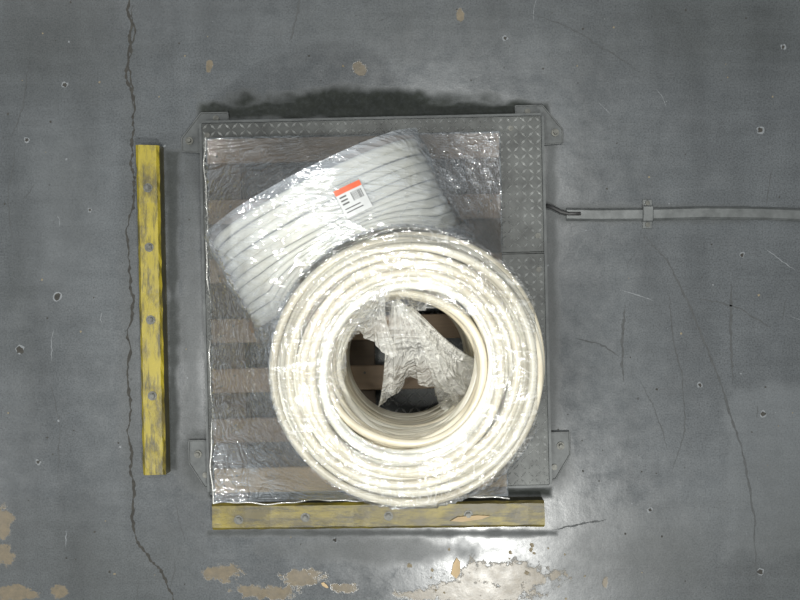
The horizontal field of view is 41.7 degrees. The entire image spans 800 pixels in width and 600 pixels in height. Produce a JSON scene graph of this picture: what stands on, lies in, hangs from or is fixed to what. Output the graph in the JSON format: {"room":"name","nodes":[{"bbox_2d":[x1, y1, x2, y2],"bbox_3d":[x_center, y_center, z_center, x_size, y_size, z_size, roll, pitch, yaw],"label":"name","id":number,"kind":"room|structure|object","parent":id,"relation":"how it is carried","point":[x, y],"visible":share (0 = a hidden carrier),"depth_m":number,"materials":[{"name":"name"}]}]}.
{"room":"warehouse","nodes":[
{"label":"warehouse","id":0,"kind":"room"},
{"bbox_2d":[0,0,799,599],"bbox_3d":[0.000,0.000,3.500,16.000,0.002,16.000,0,90,0],"label":"floor","id":1,"kind":"structure","parent":0,"point":[674,345],"depth_m":3.50,"materials":[{"name":"paint"}]},
{"bbox_2d":[136,145,170,474],"bbox_3d":[-0.814,0.032,3.457,0.078,0.087,1.079,-1,90,0],"label":"barrier","id":2,"kind":"object","parent":1,"relation":"on","point":[149,158],"visible":1,"depth_m":3.42,"materials":[{"name":"paint"}]},
{"bbox_2d":[181,105,570,494],"bbox_3d":[-0.080,-0.007,3.453,1.268,0.094,1.259,-1,90,0],"label":"scale","id":3,"kind":"object","parent":1,"relation":"on","point":[524,134],"visible":0.2,"depth_m":3.41,"materials":[{"name":"metal"}]},
{"bbox_2d":[207,133,506,500],"bbox_3d":[-0.134,0.053,3.336,0.910,0.144,1.130,-1,90,0],"label":"wooden pallet","id":4,"kind":"object","parent":3,"relation":"on","point":[369,377],"visible":0.41,"depth_m":3.27,"materials":[{"name":"brown wood"}]},
{"bbox_2d":[213,139,459,328],"bbox_3d":[-0.175,-0.180,2.940,0.647,0.644,0.281,-27,90,0],"label":"coil","id":5,"kind":"object","parent":4,"relation":"on","point":[282,240],"visible":0.84,"depth_m":2.68,"materials":[{"name":"white plastic"}]},
{"bbox_2d":[203,130,531,508],"bbox_3d":[-0.135,0.054,2.955,0.965,0.856,1.180,0,90,0],"label":"wrap","id":6,"kind":"object","parent":4,"relation":"on","point":[440,149],"visible":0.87,"depth_m":2.98,"materials":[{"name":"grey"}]},
{"bbox_2d":[334,180,371,218],"bbox_3d":[-0.117,-0.251,2.612,0.071,0.019,0.075,-27,90,0],"label":"label","id":7,"kind":"object","parent":6,"relation":"attached to","point":[352,198],"visible":1,"depth_m":2.61,"materials":[{"name":"paper"}]},
{"bbox_2d":[343,300,472,424],"bbox_3d":[0.018,0.171,3.085,0.662,0.354,0.663,5,90,0],"label":"coil","id":8,"kind":"object","parent":4,"relation":"on","point":[431,414],"visible":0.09,"depth_m":3.07,"materials":[{"name":"beige plastic"}]},
{"bbox_2d":[268,231,544,506],"bbox_3d":[0.021,0.172,2.720,0.693,0.380,0.694,13,90,0],"label":"coil","id":9,"kind":"object","parent":8,"relation":"on","point":[366,456],"visible":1,"depth_m":2.57,"materials":[{"name":"white plastic"}]},
{"bbox_2d":[212,497,544,529],"bbox_3d":[-0.071,0.703,3.457,1.088,0.087,0.089,-1,90,0],"label":"barrier","id":10,"kind":"object","parent":1,"relation":"on","point":[339,513],"visible":0.87,"depth_m":3.42,"materials":[{"name":"paint"}]},
{"bbox_2d":[451,515,487,521],"bbox_3d":[0.228,0.710,3.420,0.130,0.004,0.018,-7,90,0],"label":"wood splinter","id":11,"kind":"object","parent":10,"relation":"on","point":[474,517],"visible":1,"depth_m":3.42,"materials":[{"name":"beige wood"}]},
{"bbox_2d":[451,558,459,577],"bbox_3d":[0.187,0.893,3.497,0.030,0.004,0.070,4,90,0],"label":"wood splinter","id":12,"kind":"object","parent":1,"relation":"on","point":[455,572],"visible":1,"depth_m":3.50,"materials":[{"name":"beige wood"}]},
{"bbox_2d":[546,199,799,227],"bbox_3d":[1.241,-0.275,3.484,1.522,0.030,0.097,2,90,0],"label":"cable raceway","id":13,"kind":"object","parent":1,"relation":"on","point":[647,214],"visible":0.99,"depth_m":3.49,"materials":[{"name":"metal"}]}
]}

